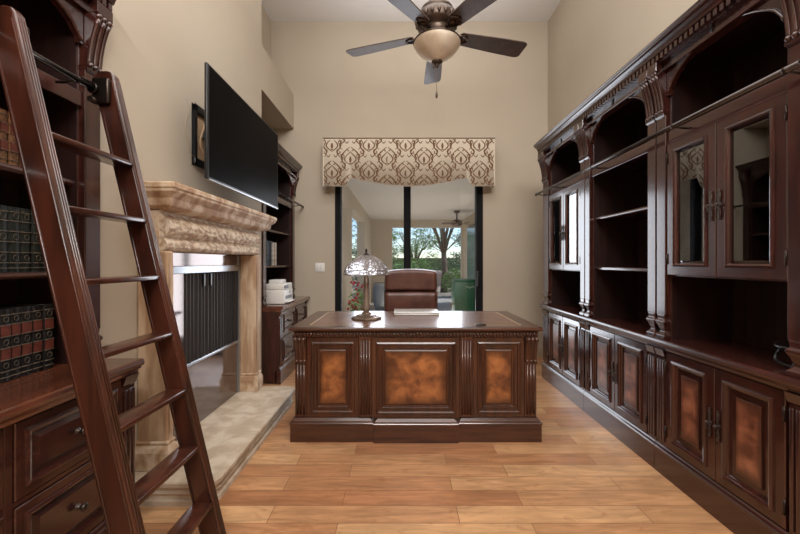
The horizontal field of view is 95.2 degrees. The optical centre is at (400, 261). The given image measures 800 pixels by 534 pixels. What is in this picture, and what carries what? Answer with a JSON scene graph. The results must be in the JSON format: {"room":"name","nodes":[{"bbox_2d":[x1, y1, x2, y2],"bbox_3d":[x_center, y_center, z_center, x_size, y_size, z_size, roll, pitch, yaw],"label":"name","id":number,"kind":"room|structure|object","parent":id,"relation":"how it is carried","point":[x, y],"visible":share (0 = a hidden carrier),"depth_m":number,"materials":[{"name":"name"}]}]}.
{"room":"home office","nodes":[
{"label":"home office","id":0,"kind":"room"},
{"bbox_2d":[99,0,293,447],"bbox_3d":[-1.610,-0.960,1.250,0.400,4.400,7.100,0,0,0],"label":"wall","id":1,"kind":"structure","parent":0,"point":[158,51],"depth_m":2.24,"materials":[{"name":"beige paint"}]},
{"bbox_2d":[192,103,203,169],"bbox_3d":[-1.329,-0.865,2.723,0.174,0.450,0.566,0,0,0],"label":"picture frame","id":2,"kind":"object","parent":1,"relation":"attached to","point":[197,111],"depth_m":2.50,"materials":[{"name":"black wood"}]},
{"bbox_2d":[204,62,277,208],"bbox_3d":[-1.203,-0.856,2.840,0.074,0.708,1.270,0,0,0],"label":"television","id":3,"kind":"object","parent":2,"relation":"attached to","point":[241,149],"visible":1,"depth_m":2.59,"materials":[{"name":"black plastic"}]},
{"bbox_2d":[135,181,276,471],"bbox_3d":[-1.287,0.347,2.650,0.246,1.525,1.560,0,0,0],"label":"fireplace surround","id":4,"kind":"object","parent":1,"relation":"attached to","point":[186,219],"visible":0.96,"depth_m":2.16,"materials":[{"name":"stone"}]},
{"bbox_2d":[144,181,276,231],"bbox_3d":[-1.287,-0.345,2.650,0.246,0.140,1.560,0,0,0],"label":"mantel shelf","id":5,"kind":"object","parent":4,"relation":"attached to","point":[169,198],"depth_m":2.21,"materials":[{"name":"stone"}]},
{"bbox_2d":[342,185,371,310],"bbox_3d":[-1.020,-0.015,8.330,0.200,2.610,6.740,0,0,0],"label":"wall","id":6,"kind":"structure","parent":0,"point":[351,207],"depth_m":6.78,"materials":[{"name":"beige paint"}]},
{"bbox_2d":[271,22,547,346],"bbox_3d":[0.110,-0.960,4.880,3.840,4.400,0.160,0,0,0],"label":"wall","id":7,"kind":"structure","parent":0,"point":[338,94],"depth_m":4.80,"materials":[{"name":"beige paint"}]},
{"bbox_2d":[315,263,324,271],"bbox_3d":[-1.065,0.070,4.793,0.124,0.116,0.012,0,0,0],"label":"light switch","id":8,"kind":"object","parent":7,"relation":"attached to","point":[319,267],"visible":1,"depth_m":4.79,"materials":[{"name":"white plastic"}]},
{"bbox_2d":[323,138,494,188],"bbox_3d":[0.100,-1.260,4.693,2.170,0.611,0.211,0,0,0],"label":"window valance","id":9,"kind":"object","parent":7,"relation":"attached to","point":[405,162],"visible":1,"depth_m":4.60,"materials":[{"name":"beige fabric"}]},
{"bbox_2d":[335,186,482,310],"bbox_3d":[0.105,0.020,4.845,1.950,2.448,0.130,0,0,0],"label":"door","id":10,"kind":"structure","parent":7,"relation":"in","point":[338,189],"depth_m":4.81,"materials":[{"name":"black"}]},
{"bbox_2d":[537,347,542,356],"bbox_3d":[0.385,1.180,4.792,3.090,0.120,0.016,0,0,0],"label":"baseboard","id":11,"kind":"structure","parent":7,"relation":"attached to","point":[539,349],"depth_m":4.79,"materials":[{"name":"beige paint"}]},
{"bbox_2d":[370,299,450,310],"bbox_3d":[0.700,1.310,8.700,3.800,0.100,7.800,0,0,0],"label":"floor","id":12,"kind":"structure","parent":0,"point":[443,304],"depth_m":10.57,"materials":[{"name":"grey concrete"}]},
{"bbox_2d":[347,281,363,310],"bbox_3d":[-0.683,0.779,5.755,0.342,0.963,0.349,0,0,0],"label":"flowering plant","id":13,"kind":"object","parent":12,"relation":"on","point":[355,299],"visible":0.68,"depth_m":5.73,"materials":[{"name":"green plant"}]},
{"bbox_2d":[372,282,384,310],"bbox_3d":[-0.500,0.890,9.200,0.440,0.740,0.440,0,0,0],"label":"urn","id":14,"kind":"object","parent":12,"relation":"on","point":[378,289],"visible":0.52,"depth_m":9.02,"materials":[{"name":"grey ceramic"}]},
{"bbox_2d":[450,279,474,310],"bbox_3d":[1.132,0.777,6.300,0.596,0.965,0.460,0,0,0],"label":"storage cart","id":15,"kind":"object","parent":12,"relation":"on","point":[462,290],"visible":0.41,"depth_m":6.08,"materials":[{"name":"green plastic"}]},
{"bbox_2d":[347,178,474,219],"bbox_3d":[0.600,-1.380,8.330,3.600,0.120,6.740,0,0,0],"label":"ceiling","id":16,"kind":"structure","parent":0,"point":[379,201],"depth_m":7.83,"materials":[{"name":"beige paint"}]},
{"bbox_2d":[442,210,468,225],"bbox_3d":[1.429,-1.119,9.408,0.747,0.399,0.754,0,0,0],"label":"fan","id":17,"kind":"object","parent":16,"relation":"hanging from","point":[456,222],"visible":1,"depth_m":9.33,"materials":[{"name":"brown metal"}]},
{"bbox_2d":[262,0,560,21],"bbox_3d":[0.110,-3.200,1.250,3.840,0.080,7.100,0,0,0],"label":"ceiling","id":18,"kind":"structure","parent":0,"point":[276,10],"depth_m":4.59,"materials":[{"name":"white paint"}]},
{"bbox_2d":[346,0,526,97],"bbox_3d":[0.246,-2.122,2.483,1.285,2.074,1.236,0,0,0],"label":"ceiling fan","id":19,"kind":"object","parent":18,"relation":"hanging from","point":[437,41],"visible":1,"depth_m":2.36,"materials":[{"name":"brown metal"}]},
{"bbox_2d":[372,220,462,301],"bbox_3d":[0.515,-0.015,11.550,2.870,2.610,0.300,0,0,0],"label":"wall","id":20,"kind":"structure","parent":0,"point":[381,229],"depth_m":11.40,"materials":[{"name":"beige paint"}]},
{"bbox_2d":[140,357,733,533],"bbox_3d":[0.110,1.270,1.250,3.840,0.060,7.100,0,0,0],"label":"floor","id":21,"kind":"structure","parent":0,"point":[580,478],"depth_m":1.99,"materials":[{"name":"brown wood"}]},
{"bbox_2d":[0,0,144,533],"bbox_3d":[-1.444,-0.009,1.147,0.503,2.498,1.103,0,0,0],"label":"bookcase","id":22,"kind":"object","parent":21,"relation":"on","point":[48,485],"visible":0.65,"depth_m":1.54,"materials":[{"name":"brown wood"}]},
{"bbox_2d":[0,205,8,271],"bbox_3d":[-1.568,-0.086,1.360,0.173,0.250,0.046,0,0,0],"label":"book","id":23,"kind":"object","parent":22,"relation":"on","point":[4,211],"visible":0.99,"depth_m":1.36,"materials":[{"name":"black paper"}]},
{"bbox_2d":[0,109,8,163],"bbox_3d":[-1.586,-0.469,1.382,0.173,0.215,0.031,0,0,0],"label":"book","id":24,"kind":"object","parent":22,"relation":"on","point":[3,113],"visible":0.93,"depth_m":1.38,"materials":[{"name":"beige paper"}]},
{"bbox_2d":[0,309,10,382],"bbox_3d":[-1.556,0.311,1.360,0.173,0.270,0.039,0,0,0],"label":"book","id":25,"kind":"object","parent":22,"relation":"on","point":[5,326],"visible":1,"depth_m":1.36,"materials":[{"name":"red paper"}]},
{"bbox_2d":[0,307,20,379],"bbox_3d":[-1.559,0.311,1.399,0.173,0.270,0.037,0,0,0],"label":"book","id":26,"kind":"object","parent":22,"relation":"on","point":[15,313],"visible":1,"depth_m":1.40,"materials":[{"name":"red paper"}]},
{"bbox_2d":[7,112,19,166],"bbox_3d":[-1.581,-0.469,1.416,0.173,0.215,0.035,0,0,0],"label":"book","id":27,"kind":"object","parent":22,"relation":"on","point":[12,154],"visible":0.48,"depth_m":1.40,"materials":[{"name":"beige paper"}]},
{"bbox_2d":[8,206,21,271],"bbox_3d":[-1.568,-0.086,1.407,0.173,0.250,0.044,0,0,0],"label":"book","id":28,"kind":"object","parent":22,"relation":"on","point":[14,221],"visible":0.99,"depth_m":1.40,"materials":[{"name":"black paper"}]},
{"bbox_2d":[0,306,32,376],"bbox_3d":[-1.561,0.311,1.442,0.173,0.270,0.044,0,0,0],"label":"book","id":29,"kind":"object","parent":22,"relation":"on","point":[25,316],"visible":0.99,"depth_m":1.44,"materials":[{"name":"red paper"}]},
{"bbox_2d":[1,305,42,372],"bbox_3d":[-1.561,0.311,1.486,0.173,0.270,0.041,0,0,0],"label":"book","id":30,"kind":"object","parent":22,"relation":"on","point":[36,319],"visible":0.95,"depth_m":1.48,"materials":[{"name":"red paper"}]},
{"bbox_2d":[20,208,31,271],"bbox_3d":[-1.571,-0.086,1.450,0.173,0.250,0.040,0,0,0],"label":"book","id":31,"kind":"object","parent":22,"relation":"on","point":[25,214],"visible":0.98,"depth_m":1.44,"materials":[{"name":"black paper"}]},
{"bbox_2d":[14,304,53,369],"bbox_3d":[-1.557,0.311,1.530,0.173,0.270,0.043,0,0,0],"label":"book","id":32,"kind":"object","parent":22,"relation":"on","point":[47,358],"visible":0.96,"depth_m":1.52,"materials":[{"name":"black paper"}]},
{"bbox_2d":[30,210,42,271],"bbox_3d":[-1.567,-0.086,1.492,0.173,0.250,0.042,0,0,0],"label":"book","id":33,"kind":"object","parent":22,"relation":"on","point":[35,249],"visible":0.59,"depth_m":1.48,"materials":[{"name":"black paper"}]},
{"bbox_2d":[42,255,45,270],"bbox_3d":[-1.570,-0.086,1.537,0.173,0.250,0.044,0,0,0],"label":"book","id":34,"kind":"object","parent":22,"relation":"on","point":[43,264],"visible":0.02,"depth_m":1.52,"materials":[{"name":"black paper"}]},
{"bbox_2d":[32,50,94,90],"bbox_3d":[-1.320,-0.725,1.110,0.099,0.031,1.007,0,0,0],"label":"ladder rail","id":35,"kind":"object","parent":22,"relation":"attached to","point":[38,57],"visible":0.56,"depth_m":1.39,"materials":[{"name":"grey"}]},
{"bbox_2d":[0,358,144,428],"bbox_3d":[-1.444,0.479,1.147,0.503,0.062,1.103,0,0,0],"label":"countertop","id":36,"kind":"structure","parent":22,"relation":"on","point":[23,397],"depth_m":1.30,"materials":[{"name":"brown wood"}]},
{"bbox_2d":[0,5,225,533],"bbox_3d":[-1.029,0.213,1.368,0.562,2.054,0.443,0,0,0],"label":"library ladder","id":37,"kind":"object","parent":21,"relation":"on","point":[121,499],"visible":1,"depth_m":1.18,"materials":[{"name":"brown wood"}]},
{"bbox_2d":[135,386,294,506],"bbox_3d":[-1.171,1.175,2.550,0.479,0.130,1.428,0,0,0],"label":"hearth","id":38,"kind":"object","parent":21,"relation":"on","point":[234,432],"visible":0.63,"depth_m":2.35,"materials":[{"name":"stone"}]},
{"bbox_2d":[173,253,240,440],"bbox_3d":[-1.384,0.524,2.571,0.038,1.165,1.131,0,0,0],"label":"firescreen","id":39,"kind":"object","parent":38,"relation":"on","point":[206,287],"visible":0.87,"depth_m":2.65,"materials":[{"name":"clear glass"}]},
{"bbox_2d":[262,143,309,383],"bbox_3d":[-1.444,-0.009,4.245,0.503,2.498,1.103,0,0,0],"label":"bookcase","id":40,"kind":"object","parent":21,"relation":"on","point":[278,353],"visible":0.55,"depth_m":4.19,"materials":[{"name":"brown wood"}]},
{"bbox_2d":[266,240,268,265],"bbox_3d":[-1.530,-0.099,4.000,0.151,0.275,0.040,0,0,0],"label":"book","id":41,"kind":"object","parent":40,"relation":"on","point":[267,241],"visible":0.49,"depth_m":3.98,"materials":[{"name":"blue paper"}]},
{"bbox_2d":[272,243,273,264],"bbox_3d":[-1.530,-0.091,4.166,0.151,0.259,0.047,0,0,0],"label":"book","id":42,"kind":"object","parent":40,"relation":"on","point":[272,243],"visible":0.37,"depth_m":4.16,"materials":[{"name":"beige paper"}]},
{"bbox_2d":[272,242,276,264],"bbox_3d":[-1.530,-0.094,4.257,0.151,0.266,0.043,0,0,0],"label":"book","id":43,"kind":"object","parent":40,"relation":"on","point":[275,243],"visible":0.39,"depth_m":4.24,"materials":[{"name":"beige paper"}]},
{"bbox_2d":[266,279,294,303],"bbox_3d":[-1.315,0.320,4.010,0.230,0.255,0.320,0,0,0],"label":"printer","id":44,"kind":"object","parent":40,"relation":"on","point":[278,291],"visible":0.97,"depth_m":3.85,"materials":[{"name":"white plastic"}]},
{"bbox_2d":[262,296,309,311],"bbox_3d":[-1.444,0.479,4.245,0.503,0.062,1.103,0,0,0],"label":"countertop","id":45,"kind":"structure","parent":40,"relation":"on","point":[298,300],"depth_m":3.85,"materials":[{"name":"brown wood"}]},
{"bbox_2d":[278,191,303,207],"bbox_3d":[-1.320,-0.725,4.260,0.099,0.031,1.067,0,0,0],"label":"ladder rail","id":46,"kind":"object","parent":40,"relation":"attached to","point":[279,193],"visible":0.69,"depth_m":4.21,"materials":[{"name":"grey metal"}]},
{"bbox_2d":[384,269,437,310],"bbox_3d":[0.100,0.654,3.684,0.650,1.172,0.608,0,0,0],"label":"office chair","id":47,"kind":"object","parent":21,"relation":"on","point":[404,288],"visible":0.52,"depth_m":3.64,"materials":[{"name":"brown leather"}]},
{"bbox_2d":[288,311,543,442],"bbox_3d":[0.102,0.843,2.912,1.746,0.793,0.868,0,0,0],"label":"executive desk","id":48,"kind":"object","parent":21,"relation":"on","point":[445,377],"visible":1,"depth_m":2.52,"materials":[{"name":"brown wood"}]},
{"bbox_2d":[343,248,389,320],"bbox_3d":[-0.272,0.169,2.870,0.366,0.556,0.366,0,0,0],"label":"table lamp","id":49,"kind":"object","parent":48,"relation":"on","point":[366,265],"visible":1,"depth_m":2.78,"materials":[{"name":"brown metal"}]},
{"bbox_2d":[394,309,438,314],"bbox_3d":[0.130,0.434,3.170,0.380,0.024,0.260,0,0,0],"label":"laptop","id":50,"kind":"object","parent":48,"relation":"on","point":[396,311],"visible":1,"depth_m":3.05,"materials":[{"name":"silver metal"}]},
{"bbox_2d":[533,111,586,409],"bbox_3d":[1.677,-0.009,3.490,0.497,2.498,0.898,0,0,0],"label":"bookcase","id":51,"kind":"object","parent":21,"relation":"on","point":[560,151],"visible":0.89,"depth_m":3.54,"materials":[{"name":"brown wood"}]},
{"bbox_2d":[539,304,583,322],"bbox_3d":[1.708,0.479,3.490,0.433,0.062,0.898,0,0,0],"label":"countertop","id":52,"kind":"structure","parent":51,"relation":"on","point":[569,311],"depth_m":3.49,"materials":[{"name":"brown wood"}]},
{"bbox_2d":[535,59,799,195],"bbox_3d":[1.490,-0.725,2.625,0.099,0.031,2.637,0,0,0],"label":"ladder rail","id":53,"kind":"object","parent":51,"relation":"attached to","point":[790,68],"visible":1,"depth_m":1.79,"materials":[{"name":"grey"}]},
{"bbox_2d":[573,53,659,467],"bbox_3d":[1.677,-0.009,2.615,0.497,2.498,0.848,0,0,0],"label":"bookcase","id":54,"kind":"object","parent":21,"relation":"on","point":[620,395],"visible":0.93,"depth_m":2.83,"materials":[{"name":"brown wood"}]},
{"bbox_2d":[580,316,655,346],"bbox_3d":[1.708,0.479,2.615,0.433,0.062,0.848,0,0,0],"label":"countertop","id":55,"kind":"structure","parent":54,"relation":"on","point":[635,328],"depth_m":2.62,"materials":[{"name":"brown wood"}]},
{"bbox_2d":[639,0,799,533],"bbox_3d":[1.677,-0.009,1.750,0.497,2.498,0.878,0,0,0],"label":"bookcase","id":56,"kind":"object","parent":21,"relation":"on","point":[728,184],"visible":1,"depth_m":1.78,"materials":[{"name":"brown wood"}]},
{"bbox_2d":[709,24,714,32],"bbox_3d":[1.528,-1.138,1.780,0.026,0.052,0.052,0,0,0],"label":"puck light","id":57,"kind":"object","parent":56,"relation":"attached to","point":[712,26],"depth_m":1.78,"materials":[{"name":"grey"}]},
{"bbox_2d":[650,337,799,394],"bbox_3d":[1.708,0.479,1.750,0.433,0.062,0.878,0,0,0],"label":"countertop","id":58,"kind":"structure","parent":56,"relation":"on","point":[754,362],"depth_m":1.75,"materials":[{"name":"brown wood"}]},
{"bbox_2d":[774,341,793,367],"bbox_3d":[1.636,0.398,1.563,0.055,0.095,0.159,0,0,16],"label":"coiled cable","id":59,"kind":"object","parent":56,"relation":"on","point":[780,350],"visible":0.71,"depth_m":1.57,"materials":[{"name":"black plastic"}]},
{"bbox_2d":[463,212,474,278],"bbox_3d":[2.050,-0.015,8.330,0.200,2.610,6.740,0,0,0],"label":"wall","id":60,"kind":"structure","parent":0,"point":[471,219],"depth_m":11.04,"materials":[{"name":"beige paint"}]},
{"bbox_2d":[467,223,474,278],"bbox_3d":[1.933,0.115,9.000,0.035,2.250,3.200,0,0,0],"label":"window","id":61,"kind":"structure","parent":60,"relation":"in","point":[470,229],"depth_m":9.91,"materials":[{"name":"grey"}]},
{"bbox_2d":[548,0,697,131],"bbox_3d":[1.990,-0.960,1.250,0.120,4.400,7.100,0,0,0],"label":"wall","id":62,"kind":"structure","parent":0,"point":[589,41],"depth_m":3.68,"materials":[{"name":"beige paint"}]},
{"label":"outside","id":63,"kind":"structure","parent":0,"visible":0},
{"bbox_2d":[352,270,450,310],"bbox_3d":[0.000,1.370,60.900,120.000,0.140,118.200,0,0,0],"label":"ground","id":64,"kind":"structure","parent":63,"point":[447,295],"depth_m":15.06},
{"bbox_2d":[352,218,397,268],"bbox_3d":[-1.148,-0.758,14.834,2.400,4.130,2.738,0,0,0],"label":"tree","id":65,"kind":"object","parent":64,"relation":"on","point":[396,249],"visible":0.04,"depth_m":14.36,"materials":[{"name":"green plant"}]},
{"bbox_2d":[352,234,397,258],"bbox_3d":[-2.366,-0.633,30.134,4.406,3.902,5.345,0,0,0],"label":"tree","id":66,"kind":"object","parent":64,"relation":"on","point":[354,252],"visible":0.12,"depth_m":28.78,"materials":[{"name":"green plant"}]},
{"bbox_2d":[352,258,460,269],"bbox_3d":[5.000,0.340,60.500,70.000,2.000,1.000,0,0,0],"label":"hedge","id":67,"kind":"object","parent":64,"relation":"on","point":[429,259],"visible":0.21,"depth_m":60.01,"materials":[{"name":"green plant"}]},
{"bbox_2d":[392,257,431,269],"bbox_3d":[0.533,0.534,17.516,2.050,1.547,2.116,0,0,0],"label":"shrub","id":68,"kind":"object","parent":64,"relation":"on","point":[423,264],"visible":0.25,"depth_m":17.34,"materials":[{"name":"green plant"}]},
{"bbox_2d":[392,228,440,268],"bbox_3d":[0.724,-0.538,23.734,4.382,3.704,3.681,0,0,0],"label":"tree","id":69,"kind":"object","parent":64,"relation":"on","point":[416,255],"visible":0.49,"depth_m":23.95,"materials":[{"name":"green plant"}]},
{"bbox_2d":[402,228,460,292],"bbox_3d":[1.762,-0.863,15.620,3.834,4.342,3.808,0,0,35],"label":"tree","id":70,"kind":"object","parent":64,"relation":"on","point":[443,243],"visible":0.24,"depth_m":15.49,"materials":[{"name":"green plant"}]},
{"bbox_2d":[432,257,460,270],"bbox_3d":[3.191,0.509,21.985,2.646,1.598,2.633,0,0,0],"label":"shrub","id":71,"kind":"object","parent":64,"relation":"on","point":[453,259],"visible":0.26,"depth_m":21.85,"materials":[{"name":"green plant"}]},
{"bbox_2d":[435,271,460,285],"bbox_3d":[2.400,0.900,19.725,1.900,0.800,0.350,0,0,0],"label":"wall","id":72,"kind":"structure","parent":64,"relation":"on","point":[439,273],"depth_m":19.60,"materials":[{"name":"beige"}]},
{"bbox_2d":[441,267,460,291],"bbox_3d":[2.053,0.748,13.599,1.164,1.118,1.172,0,0,0],"label":"shrub","id":73,"kind":"object","parent":64,"relation":"on","point":[447,276],"visible":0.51,"depth_m":13.48,"materials":[{"name":"green plant"}]},
{"bbox_2d":[448,233,460,268],"bbox_3d":[5.757,-0.616,28.105,3.862,3.867,5.088,0,0,23],"label":"tree","id":74,"kind":"object","parent":64,"relation":"on","point":[454,254],"visible":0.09,"depth_m":27.43,"materials":[{"name":"green plant"}]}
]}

